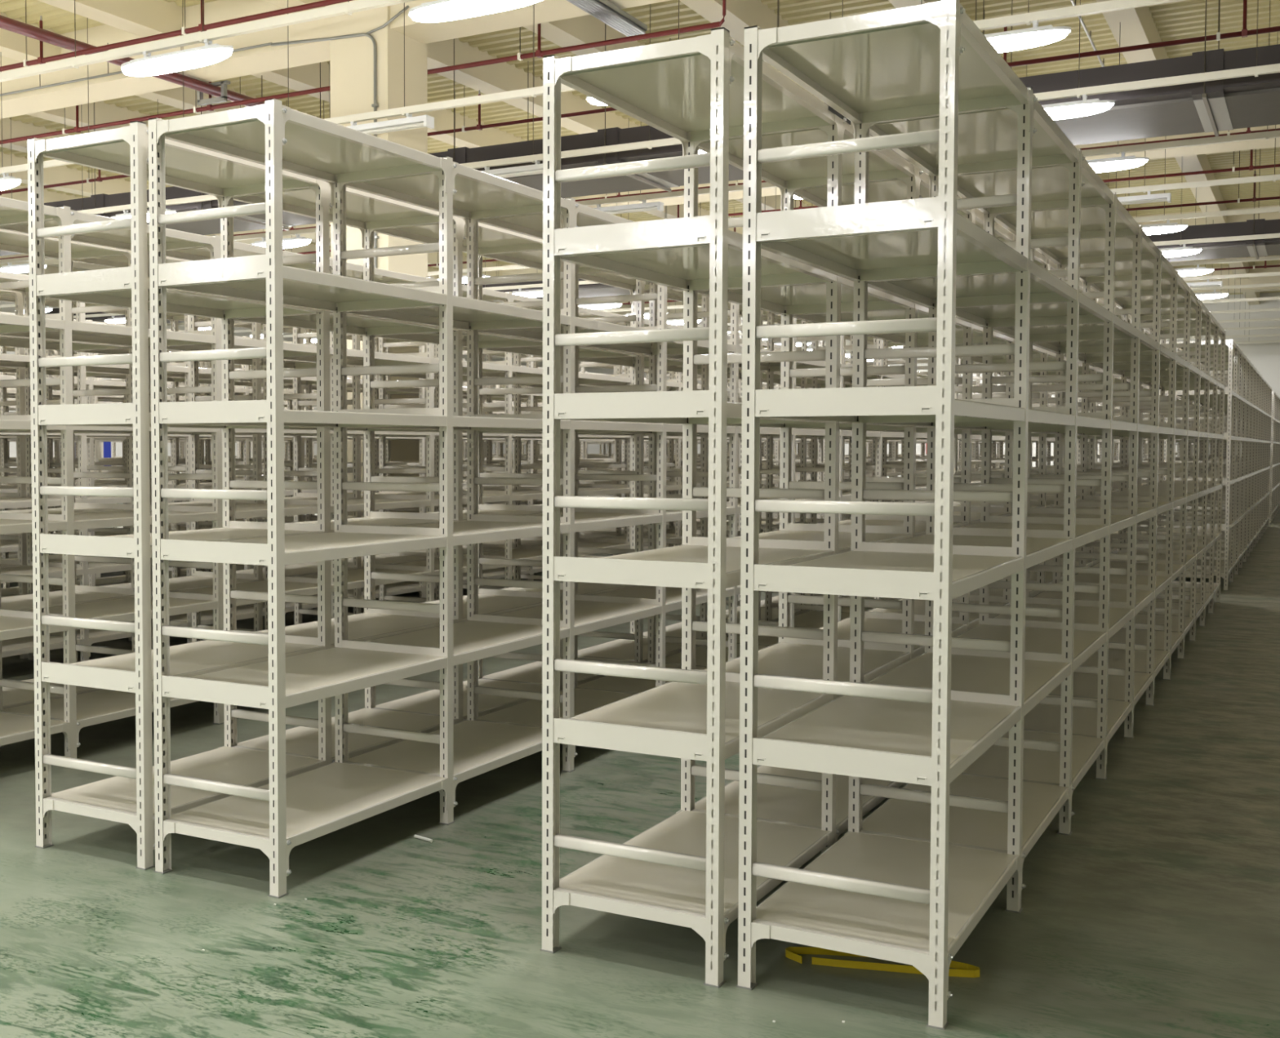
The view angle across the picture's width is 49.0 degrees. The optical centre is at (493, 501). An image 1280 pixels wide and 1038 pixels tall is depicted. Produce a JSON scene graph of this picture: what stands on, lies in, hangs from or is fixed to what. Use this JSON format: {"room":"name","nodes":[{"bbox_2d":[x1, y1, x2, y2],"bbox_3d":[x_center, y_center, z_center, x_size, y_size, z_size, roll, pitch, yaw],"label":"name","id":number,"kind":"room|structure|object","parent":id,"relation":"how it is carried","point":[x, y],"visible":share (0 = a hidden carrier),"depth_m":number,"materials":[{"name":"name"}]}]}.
{"room":"warehouse","nodes":[
{"label":"warehouse","id":0,"kind":"room"},
{"bbox_2d":[0,301,502,468],"bbox_3d":[-16.799,-2.923,28.369,0.200,6.500,67.000,1,3,31],"label":"wall","id":1,"kind":"structure","parent":0,"point":[12,446],"depth_m":40.52,"materials":[{"name":"white paint"}]},
{"bbox_2d":[103,441,111,466],"bbox_3d":[-10.958,-1.493,38.018,0.030,1.100,1.350,1,3,31],"label":"panel","id":2,"kind":"object","parent":1,"relation":"attached to","point":[107,445],"visible":0.07,"depth_m":38.48,"materials":[{"name":"blue"}]},
{"bbox_2d":[0,494,1279,1037],"bbox_3d":[-2.305,0.755,19.911,33.500,0.200,67.000,1,3,31],"label":"floor","id":3,"kind":"structure","parent":0,"point":[1157,916],"depth_m":4.22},
{"bbox_2d":[8,373,55,533],"bbox_3d":[-9.128,-0.435,15.748,0.536,2.500,10.970,1,3,31],"label":"shelving","id":4,"kind":"object","parent":3,"relation":"on","point":[9,374],"visible":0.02,"depth_m":19.52,"materials":[{"name":"grey metal"}]},
{"bbox_2d":[8,373,103,531],"bbox_3d":[-8.632,-0.424,15.455,0.536,2.500,10.970,1,3,31],"label":"shelving","id":5,"kind":"object","parent":3,"relation":"on","point":[11,407],"visible":0.03,"depth_m":20.01,"materials":[{"name":"grey metal"}]},
{"bbox_2d":[0,406,171,528],"bbox_3d":[-7.372,-0.395,14.708,0.536,2.500,10.970,1,3,31],"label":"shelving","id":6,"kind":"object","parent":3,"relation":"on","point":[102,471],"visible":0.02,"depth_m":18.45,"materials":[{"name":"grey metal"}]},
{"bbox_2d":[0,373,211,558],"bbox_3d":[-6.877,-0.384,14.415,0.536,2.500,10.970,1,3,31],"label":"shelving","id":7,"kind":"object","parent":3,"relation":"on","point":[11,554],"visible":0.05,"depth_m":17.25,"materials":[{"name":"grey metal"}]},
{"bbox_2d":[0,346,293,573],"bbox_3d":[-5.617,-0.355,13.668,0.536,2.500,10.970,1,3,31],"label":"shelving","id":8,"kind":"object","parent":3,"relation":"on","point":[56,442],"visible":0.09,"depth_m":15.68,"materials":[{"name":"grey metal"}]},
{"bbox_2d":[0,347,316,586],"bbox_3d":[-5.122,-0.344,13.375,0.536,2.500,10.970,1,3,31],"label":"shelving","id":9,"kind":"object","parent":3,"relation":"on","point":[10,391],"visible":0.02,"depth_m":14.61,"materials":[{"name":"grey metal"}]},
{"bbox_2d":[0,346,317,596],"bbox_3d":[-3.862,-0.315,12.628,0.536,2.500,10.970,1,3,31],"label":"shelving","id":10,"kind":"object","parent":3,"relation":"on","point":[6,590],"visible":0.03,"depth_m":12.95,"materials":[{"name":"grey metal"}]},
{"bbox_2d":[0,311,465,597],"bbox_3d":[-3.366,-0.304,12.335,0.536,2.500,10.970,1,3,31],"label":"shelving","id":11,"kind":"object","parent":3,"relation":"on","point":[9,546],"visible":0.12,"depth_m":12.06,"materials":[{"name":"grey metal"}]},
{"bbox_2d":[0,289,542,659],"bbox_3d":[-2.107,-0.275,11.588,0.536,2.500,10.970,1,3,31],"label":"shelving","id":12,"kind":"object","parent":3,"relation":"on","point":[15,297],"visible":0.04,"depth_m":10.33,"materials":[{"name":"grey metal"}]},
{"bbox_2d":[0,271,614,662],"bbox_3d":[-1.611,-0.264,11.295,0.536,2.500,10.970,1,3,31],"label":"shelving","id":13,"kind":"object","parent":3,"relation":"on","point":[86,637],"visible":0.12,"depth_m":9.75,"materials":[{"name":"grey metal"}]},
{"bbox_2d":[111,378,541,528],"bbox_3d":[-2.399,-0.872,27.088,0.536,2.500,12.956,1,3,31],"label":"shelving","id":14,"kind":"object","parent":3,"relation":"on","point":[113,443],"visible":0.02,"depth_m":21.66,"materials":[{"name":"grey metal"}]},
{"bbox_2d":[271,0,427,558],"bbox_3d":[-1.386,-2.085,14.418,1.722,5.900,0.747,1,3,31],"label":"concrete column","id":15,"kind":"structure","parent":3,"relation":"on","point":[366,55],"depth_m":13.98,"materials":[{"name":"beige paint"}]},
{"bbox_2d":[168,400,542,519],"bbox_3d":[-1.907,-0.861,26.797,0.536,2.500,12.956,1,3,31],"label":"shelving","id":16,"kind":"object","parent":3,"relation":"on","point":[251,443],"visible":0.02,"depth_m":22.86,"materials":[{"name":"grey metal"}]},
{"bbox_2d":[0,229,739,709],"bbox_3d":[-0.351,-0.235,10.548,0.536,2.500,10.970,1,3,31],"label":"shelving","id":17,"kind":"object","parent":3,"relation":"on","point":[10,241],"visible":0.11,"depth_m":8.32,"materials":[{"name":"grey metal"}]},
{"bbox_2d":[0,196,781,758],"bbox_3d":[0.144,-0.224,10.255,0.550,2.500,10.970,1,3,31],"label":"shelving","id":18,"kind":"object","parent":3,"relation":"on","point":[69,713],"visible":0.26,"depth_m":7.16,"materials":[{"name":"grey metal"}]},
{"bbox_2d":[413,835,432,842],"bbox_3d":[-0.255,1.222,5.048,0.087,0.012,0.012,2,3,44],"label":"stick","id":19,"kind":"object","parent":3,"relation":"on","point":[415,836],"visible":1,"depth_m":5.04,"materials":[{"name":"white"}]},
{"bbox_2d":[235,388,612,519],"bbox_3d":[-0.644,-0.832,26.048,0.536,2.500,12.956,1,3,31],"label":"shelving","id":20,"kind":"object","parent":3,"relation":"on","point":[238,442],"visible":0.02,"depth_m":20.37,"materials":[{"name":"grey metal"}]},
{"bbox_2d":[250,388,622,516],"bbox_3d":[-0.152,-0.821,25.756,0.536,2.500,12.956,1,3,31],"label":"shelving","id":21,"kind":"object","parent":3,"relation":"on","point":[286,408],"visible":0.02,"depth_m":21.19,"materials":[{"name":"grey metal"}]},
{"bbox_2d":[26,120,928,870],"bbox_3d":[1.394,-0.194,9.491,0.550,2.500,10.970,1,3,31],"label":"shelving","id":22,"kind":"object","parent":3,"relation":"on","point":[127,797],"visible":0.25,"depth_m":5.53,"materials":[{"name":"grey metal"}]},
{"bbox_2d":[202,898,844,1022],"bbox_3d":[0.038,1.278,3.720,1.868,0.003,0.505,1,3,31],"label":"crumbs","id":23,"kind":"object","parent":3,"relation":"on","point":[203,950],"visible":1,"depth_m":3.69,"materials":[{"name":"white"}]},
{"bbox_2d":[465,382,646,504],"bbox_3d":[1.111,-0.792,25.008,0.536,2.500,12.956,1,3,31],"label":"shelving","id":24,"kind":"object","parent":3,"relation":"on","point":[604,444],"visible":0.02,"depth_m":23.76,"materials":[{"name":"grey metal"}]},
{"bbox_2d":[148,98,982,898],"bbox_3d":[1.889,-0.183,9.198,0.550,2.500,10.970,1,3,31],"label":"shelving","id":25,"kind":"object","parent":3,"relation":"on","point":[278,816],"visible":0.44,"depth_m":5.25,"materials":[{"name":"grey metal"}]},
{"bbox_2d":[465,385,729,495],"bbox_3d":[1.603,-0.781,24.717,0.536,2.500,12.956,1,3,31],"label":"shelving","id":26,"kind":"object","parent":3,"relation":"on","point":[495,386],"visible":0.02,"depth_m":22.65,"materials":[{"name":"grey metal"}]},
{"bbox_2d":[465,385,796,509],"bbox_3d":[2.867,-0.752,23.968,0.536,2.500,12.956,1,3,31],"label":"shelving","id":27,"kind":"object","parent":3,"relation":"on","point":[609,443],"visible":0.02,"depth_m":20.84,"materials":[{"name":"grey metal"}]},
{"bbox_2d":[484,364,823,542],"bbox_3d":[3.359,-0.741,23.677,0.536,2.500,12.956,1,3,31],"label":"shelving","id":28,"kind":"object","parent":3,"relation":"on","point":[524,405],"visible":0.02,"depth_m":19.71,"materials":[{"name":"grey metal"}]},
{"bbox_2d":[580,361,868,523],"bbox_3d":[4.622,-0.712,22.928,0.536,2.500,12.956,1,3,31],"label":"shelving","id":29,"kind":"object","parent":3,"relation":"on","point":[583,369],"visible":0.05,"depth_m":18.96,"materials":[{"name":"grey metal"}]},
{"bbox_2d":[622,365,921,551],"bbox_3d":[5.114,-0.701,22.637,0.536,2.500,12.956,1,3,31],"label":"shelving","id":30,"kind":"object","parent":3,"relation":"on","point":[646,548],"visible":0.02,"depth_m":21.33,"materials":[{"name":"grey metal"}]},
{"bbox_2d":[540,26,1150,988],"bbox_3d":[3.159,-0.155,8.469,0.550,2.500,10.970,1,3,31],"label":"shelving","id":31,"kind":"object","parent":3,"relation":"on","point":[682,870],"visible":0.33,"depth_m":4.23,"materials":[{"name":"grey metal"}]},
{"bbox_2d":[760,382,979,532],"bbox_3d":[6.377,-0.672,21.888,0.536,2.500,12.956,1,3,31],"label":"shelving","id":32,"kind":"object","parent":3,"relation":"on","point":[775,515],"visible":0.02,"depth_m":17.29,"materials":[{"name":"grey metal"}]},
{"bbox_2d":[785,946,979,977],"bbox_3d":[1.064,1.264,3.832,0.513,0.020,0.097,1,2,14],"label":"band","id":33,"kind":"object","parent":3,"relation":"on","point":[964,970],"visible":0.77,"depth_m":3.80,"materials":[{"name":"yellow plastic"}]},
{"bbox_2d":[795,357,1004,524],"bbox_3d":[6.869,-0.660,21.597,0.536,2.500,12.956,1,3,31],"label":"shelving","id":34,"kind":"object","parent":3,"relation":"on","point":[894,473],"visible":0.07,"depth_m":18.48,"materials":[{"name":"grey metal"}]},
{"bbox_2d":[735,0,1226,1031],"bbox_3d":[3.666,-0.144,8.203,0.550,2.500,10.970,1,3,31],"label":"shelving","id":35,"kind":"object","parent":3,"relation":"on","point":[992,731],"visible":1,"depth_m":4.29,"materials":[{"name":"grey metal"}]},
{"bbox_2d":[915,357,1099,502],"bbox_3d":[8.132,-0.632,20.848,0.536,2.500,12.956,1,3,31],"label":"shelving","id":36,"kind":"object","parent":3,"relation":"on","point":[960,361],"visible":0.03,"depth_m":16.86,"materials":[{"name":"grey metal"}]},
{"bbox_2d":[971,372,1120,468],"bbox_3d":[8.624,-0.620,20.557,0.536,2.500,12.956,1,3,31],"label":"shelving","id":37,"kind":"object","parent":3,"relation":"on","point":[1001,461],"visible":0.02,"depth_m":16.84,"materials":[{"name":"grey metal"}]},
{"bbox_2d":[1097,404,1177,462],"bbox_3d":[15.679,-1.121,33.566,0.536,2.500,13.949,1,3,31],"label":"shelving","id":38,"kind":"object","parent":3,"relation":"on","point":[1100,404],"visible":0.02,"depth_m":28.55,"materials":[{"name":"grey metal"}]},
{"bbox_2d":[1145,413,1193,458],"bbox_3d":[16.171,-1.110,33.275,0.536,2.500,13.949,1,3,31],"label":"shelving","id":39,"kind":"object","parent":3,"relation":"on","point":[1146,442],"visible":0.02,"depth_m":32.30,"materials":[{"name":"grey metal"}]},
{"bbox_2d":[1113,341,1232,527],"bbox_3d":[9.888,-0.592,19.808,0.536,2.500,12.956,1,3,31],"label":"shelving","id":40,"kind":"object","parent":3,"relation":"on","point":[1166,393],"visible":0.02,"depth_m":15.84,"materials":[{"name":"grey metal"}]},
{"bbox_2d":[1173,338,1271,591],"bbox_3d":[10.380,-0.580,19.517,0.536,2.500,12.956,1,3,31],"label":"shelving","id":41,"kind":"object","parent":3,"relation":"on","point":[1245,504],"visible":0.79,"depth_m":16.42,"materials":[{"name":"grey metal"}]},
{"bbox_2d":[1240,390,1279,523],"bbox_3d":[17.926,-1.070,32.235,0.536,2.500,13.949,1,3,31],"label":"shelving","id":42,"kind":"object","parent":3,"relation":"on","point":[1274,492],"visible":0.3,"depth_m":27.82,"materials":[{"name":"grey metal"}]},
{"bbox_2d":[0,0,1279,326],"bbox_3d":[-2.305,-5.367,19.675,33.500,0.935,67.000,1,3,31],"label":"ceiling","id":43,"kind":"structure","parent":0,"point":[121,96],"depth_m":16.43,"materials":[{"name":"beige paint"}]},
{"bbox_2d":[0,14,264,106],"bbox_3d":[-7.785,-4.670,8.119,0.500,0.870,40.500,1,3,31],"label":"pipe","id":44,"kind":"object","parent":43,"relation":"hanging from","point":[222,94],"visible":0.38,"depth_m":15.12,"materials":[{"name":"brown"}]},
{"bbox_2d":[0,27,272,96],"bbox_3d":[-5.503,-4.978,16.305,7.450,0.364,0.028,1,3,31],"label":"conduit","id":45,"kind":"object","parent":43,"relation":"attached to","point":[268,43],"visible":0.55,"depth_m":15.78,"materials":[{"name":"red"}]},
{"bbox_2d":[0,0,352,71],"bbox_3d":[-5.944,-4.915,14.936,31.089,0.875,0.060,1,3,31],"label":"pipe","id":46,"kind":"object","parent":43,"relation":"hanging from","point":[184,31],"visible":0.86,"depth_m":13.22,"materials":[{"name":"red metal"}]},
{"bbox_2d":[0,0,542,82],"bbox_3d":[-6.653,-4.343,13.162,32.300,1.880,0.212,1,3,31],"label":"lighting trunking","id":47,"kind":"object","parent":43,"relation":"hanging from","point":[349,7],"depth_m":10.44,"materials":[{"name":"beige metal"}]},
{"bbox_2d":[0,84,616,195],"bbox_3d":[-7.455,-5.163,21.390,21.902,0.875,0.060,1,3,31],"label":"pipe","id":48,"kind":"object","parent":43,"relation":"hanging from","point":[478,126],"visible":0.34,"depth_m":17.18,"materials":[{"name":"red metal"}]},
{"bbox_2d":[0,0,725,144],"bbox_3d":[-7.981,-5.067,18.886,23.552,0.875,0.060,1,3,31],"label":"pipe","id":49,"kind":"object","parent":43,"relation":"hanging from","point":[539,53],"visible":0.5,"depth_m":14.41,"materials":[{"name":"red metal"}]},
{"bbox_2d":[0,0,1185,191],"bbox_3d":[-5.276,-4.433,15.482,32.300,1.880,0.212,1,3,31],"label":"lighting trunking","id":50,"kind":"object","parent":43,"relation":"hanging from","point":[1028,18],"depth_m":12.15,"materials":[{"name":"beige metal"}]},
{"bbox_2d":[0,179,20,191],"bbox_3d":[-5.762,-3.547,15.805,1.130,0.085,0.200,1,3,31],"label":"diffuser","id":51,"kind":"object","parent":50,"relation":"attached to","point":[5,184],"depth_m":15.54,"materials":[{"name":"white plastic"}]},
{"bbox_2d":[986,29,1070,53],"bbox_3d":[3.631,-3.333,10.239,1.130,0.085,0.200,1,3,31],"label":"diffuser","id":52,"kind":"object","parent":50,"relation":"attached to","point":[1028,38],"depth_m":10.04,"materials":[{"name":"white plastic"}]},
{"bbox_2d":[566,0,647,36],"bbox_3d":[0.088,-4.489,11.367,0.230,0.080,5.100,1,3,31],"label":"cable tray","id":53,"kind":"object","parent":43,"relation":"hanging from","point":[604,11],"visible":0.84,"depth_m":13.01,"materials":[{"name":"grey metal"}]},
{"bbox_2d":[0,0,1279,256],"bbox_3d":[-3.109,-4.596,18.349,31.500,1.775,1.750,1,3,31],"label":"air duct","id":54,"kind":"object","parent":43,"relation":"hanging from","point":[1215,106],"visible":0.34,"depth_m":13.24,"materials":[{"name":"grey metal"}]},
{"bbox_2d":[0,2,1279,273],"bbox_3d":[-2.624,-4.605,19.952,32.300,1.880,0.212,1,3,31],"label":"lighting trunking","id":55,"kind":"object","parent":43,"relation":"hanging from","point":[1267,135],"depth_m":16.71,"materials":[{"name":"beige metal"}]},
{"bbox_2d":[253,240,311,248],"bbox_3d":[-3.110,-3.719,20.274,1.130,0.085,0.200,1,3,31],"label":"diffuser","id":56,"kind":"object","parent":55,"relation":"attached to","point":[286,243],"depth_m":20.09,"materials":[{"name":"white plastic"}]},
{"bbox_2d":[1088,159,1147,173],"bbox_3d":[6.283,-3.505,14.709,1.130,0.085,0.200,1,3,31],"label":"diffuser","id":57,"kind":"object","parent":55,"relation":"attached to","point":[1098,165],"depth_m":14.51,"materials":[{"name":"white plastic"}]},
{"bbox_2d":[0,148,1279,312],"bbox_3d":[-0.074,-4.771,24.250,32.300,1.880,0.212,1,3,31],"label":"lighting trunking","id":58,"kind":"object","parent":43,"relation":"hanging from","point":[1275,209],"depth_m":18.81,"materials":[{"name":"beige metal"}]},
{"bbox_2d":[44,308,52,312],"bbox_3d":[-9.953,-4.099,30.137,1.130,0.085,0.200,1,3,31],"label":"diffuser","id":59,"kind":"object","parent":58,"relation":"attached to","point":[47,310],"depth_m":29.85,"materials":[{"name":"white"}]},
{"bbox_2d":[462,276,485,283],"bbox_3d":[-0.560,-3.885,24.572,1.130,0.085,0.200,1,3,31],"label":"diffuser","id":60,"kind":"object","parent":58,"relation":"attached to","point":[464,278],"depth_m":24.44,"materials":[{"name":"white plastic"}]},
{"bbox_2d":[1142,226,1186,235],"bbox_3d":[8.833,-3.671,19.007,1.130,0.085,0.200,1,3,31],"label":"diffuser","id":61,"kind":"object","parent":58,"relation":"attached to","point":[1149,230],"depth_m":18.81,"materials":[{"name":"white plastic"}]},
{"bbox_2d":[0,127,1279,259],"bbox_3d":[-0.593,-5.238,23.328,31.727,0.875,0.060,1,3,31],"label":"pipe","id":62,"kind":"object","parent":43,"relation":"hanging from","point":[1248,131],"visible":0.11,"depth_m":18.31,"materials":[{"name":"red metal"}]},
{"bbox_2d":[10,0,1279,222],"bbox_3d":[-4.027,-4.514,17.588,32.300,1.880,0.212,1,3,31],"label":"lighting trunking","id":63,"kind":"object","parent":43,"relation":"hanging from","point":[1255,71],"depth_m":12.27,"materials":[{"name":"beige metal"}]},
{"bbox_2d":[114,212,175,222],"bbox_3d":[-4.513,-3.628,17.910,1.130,0.085,0.200,1,3,31],"label":"diffuser","id":64,"kind":"object","parent":63,"relation":"attached to","point":[125,215],"depth_m":17.93,"materials":[{"name":"white plastic"}]},
{"bbox_2d":[1044,102,1114,119],"bbox_3d":[4.880,-3.414,12.345,1.130,0.085,0.200,1,3,31],"label":"diffuser","id":65,"kind":"object","parent":63,"relation":"attached to","point":[1067,110],"depth_m":12.15,"materials":[{"name":"white plastic"}]},
{"bbox_2d":[45,148,1279,324],"bbox_3d":[2.111,-4.935,27.146,31.500,1.775,1.700,1,3,31],"label":"air duct","id":66,"kind":"object","parent":43,"relation":"hanging from","point":[1257,248],"visible":0.15,"depth_m":21.33,"materials":[{"name":"grey metal"}]},
{"bbox_2d":[73,155,1279,323],"bbox_3d":[1.252,-4.857,26.484,32.300,1.880,0.212,1,3,31],"label":"lighting trunking","id":67,"kind":"object","parent":43,"relation":"hanging from","point":[1180,242],"depth_m":21.12,"materials":[{"name":"beige metal"}]},
{"bbox_2d":[104,319,124,323],"bbox_3d":[-8.627,-4.185,32.372,1.130,0.085,0.200,1,3,31],"label":"diffuser","id":68,"kind":"object","parent":67,"relation":"attached to","point":[109,321],"depth_m":32.38,"materials":[{"name":"white plastic"}]},
{"bbox_2d":[514,291,542,297],"bbox_3d":[0.766,-3.971,26.807,1.130,0.085,0.200,1,3,31],"label":"diffuser","id":69,"kind":"object","parent":67,"relation":"attached to","point":[527,294],"depth_m":26.75,"materials":[{"name":"white plastic"}]},
{"bbox_2d":[1161,249,1201,257],"bbox_3d":[10.159,-3.757,21.241,1.130,0.085,0.200,1,3,31],"label":"diffuser","id":70,"kind":"object","parent":67,"relation":"attached to","point":[1166,253],"depth_m":21.05,"materials":[{"name":"white plastic"}]},
{"bbox_2d":[166,182,1279,330],"bbox_3d":[2.654,-4.948,28.848,32.300,1.880,0.212,1,3,31],"label":"lighting trunking","id":71,"kind":"object","parent":43,"relation":"hanging from","point":[1194,263],"depth_m":23.42,"materials":[{"name":"beige metal"}]},
{"bbox_2d":[1177,269,1213,276],"bbox_3d":[11.562,-3.848,23.605,1.130,0.085,0.200,1,3,31],"label":"diffuser","id":72,"kind":"object","parent":71,"relation":"attached to","point":[1183,273],"depth_m":23.41,"materials":[{"name":"white plastic"}]},
{"bbox_2d":[234,193,1279,333],"bbox_3d":[3.878,-5.027,30.911,32.300,1.880,0.212,1,3,31],"label":"lighting trunking","id":73,"kind":"object","parent":43,"relation":"hanging from","point":[1274,273],"depth_m":25.51,"materials":[{"name":"beige metal"}]},
{"bbox_2d":[626,314,648,318],"bbox_3d":[3.393,-4.141,31.233,1.130,0.085,0.200,1,3,31],"label":"diffuser","id":74,"kind":"object","parent":73,"relation":"attached to","point":[646,316],"depth_m":31.14,"materials":[{"name":"white plastic"}]},
{"bbox_2d":[262,31,1279,257],"bbox_3d":[-1.324,-4.707,22.143,32.300,1.845,0.130,1,3,31],"label":"lighting trunking","id":75,"kind":"object","parent":43,"relation":"hanging from","point":[1274,177],"depth_m":16.60,"materials":[{"name":"beige metal"}]},
{"bbox_2d":[282,149,1279,254],"bbox_3d":[0.676,-5.320,25.467,31.727,0.875,0.060,1,3,31],"label":"pipe","id":76,"kind":"object","parent":43,"relation":"hanging from","point":[1251,167],"visible":0.09,"depth_m":20.07,"materials":[{"name":"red metal"}]},
{"bbox_2d":[283,210,1279,342],"bbox_3d":[4.847,-5.090,32.544,32.300,1.880,0.212,1,3,31],"label":"lighting trunking","id":77,"kind":"object","parent":43,"relation":"hanging from","point":[1265,285],"depth_m":27.11,"materials":[{"name":"beige metal"}]},
{"bbox_2d":[1196,293,1228,299],"bbox_3d":[13.755,-3.990,27.301,1.130,0.085,0.200,1,3,31],"label":"diffuser","id":78,"kind":"object","parent":77,"relation":"attached to","point":[1201,296],"depth_m":27.11,"materials":[{"name":"white plastic"}]},
{"bbox_2d":[427,151,1279,266],"bbox_3d":[2.140,-5.415,27.935,31.727,0.875,0.060,1,3,31],"label":"pipe","id":79,"kind":"object","parent":43,"relation":"hanging from","point":[1238,201],"visible":0.09,"depth_m":22.44,"materials":[{"name":"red metal"}]},
{"bbox_2d":[462,276,1279,359],"bbox_3d":[10.356,-5.534,41.823,32.300,1.707,0.052,1,3,31],"label":"lighting trunking","id":80,"kind":"object","parent":43,"relation":"hanging from","point":[1239,328],"visible":0.07,"depth_m":36.40,"materials":[{"name":"beige metal"}]},
{"bbox_2d":[511,293,1279,363],"bbox_3d":[11.784,-5.540,44.233,32.300,1.880,0.212,1,3,31],"label":"lighting trunking","id":81,"kind":"object","parent":43,"relation":"hanging from","point":[1244,335],"depth_m":38.95,"materials":[{"name":"beige metal"}]},
{"bbox_2d":[537,312,1279,367],"bbox_3d":[13.161,-5.716,46.551,32.300,1.707,0.052,1,3,31],"label":"lighting trunking","id":82,"kind":"object","parent":43,"relation":"hanging from","point":[1266,341],"visible":0.09,"depth_m":41.07,"materials":[{"name":"beige metal"}]},
{"bbox_2d":[621,260,1279,305],"bbox_3d":[6.956,-5.728,36.051,31.727,0.875,0.060,1,3,31],"label":"pipe","id":83,"kind":"object","parent":43,"relation":"hanging from","point":[1265,266],"visible":0.05,"depth_m":30.49,"materials":[{"name":"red metal"}]},
{"bbox_2d":[668,293,1279,346],"bbox_3d":[9.029,-5.362,39.592,32.300,1.880,0.212,1,3,31],"label":"lighting trunking","id":84,"kind":"object","parent":43,"relation":"hanging from","point":[1277,318],"depth_m":34.14,"materials":[{"name":"beige metal"}]},
{"bbox_2d":[778,342,811,346],"bbox_3d":[8.544,-4.476,39.914,1.130,0.085,0.200,1,3,31],"label":"diffuser","id":85,"kind":"object","parent":84,"relation":"attached to","point":[797,344],"depth_m":39.72,"materials":[{"name":"white plastic"}]},
{"bbox_2d":[675,257,1279,334],"bbox_3d":[7.653,-5.359,37.268,32.300,1.707,0.052,1,3,31],"label":"lighting trunking","id":86,"kind":"object","parent":43,"relation":"hanging from","point":[1228,311],"visible":0.05,"depth_m":31.71,"materials":[{"name":"beige metal"}]},
{"bbox_2d":[681,258,1279,327],"bbox_3d":[6.276,-5.269,34.947,32.300,1.707,0.052,1,3,31],"label":"lighting trunking","id":87,"kind":"object","parent":43,"relation":"hanging from","point":[1220,300],"visible":0.05,"depth_m":29.41,"materials":[{"name":"beige metal"}]},
{"bbox_2d":[1070,0,1104,66],"bbox_3d":[6.632,-4.968,15.318,0.030,0.099,4.601,1,3,30],"label":"conduit","id":88,"kind":"object","parent":43,"relation":"attached to","point":[1089,36],"visible":0.51,"depth_m":14.75,"materials":[{"name":"grey metal"}]},
{"bbox_2d":[982,0,1279,66],"bbox_3d":[7.832,-4.832,12.778,6.463,0.875,0.060,1,3,31],"label":"pipe","id":89,"kind":"object","parent":43,"relation":"hanging from","point":[1244,33],"visible":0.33,"depth_m":13.58,"materials":[{"name":"red metal"}]},
{"bbox_2d":[502,292,1279,481],"bbox_3d":[14.831,-3.704,48.662,33.500,6.500,0.200,1,3,31],"label":"wall","id":90,"kind":"structure","parent":0,"point":[1265,357],"depth_m":43.38,"materials":[{"name":"white paint"}]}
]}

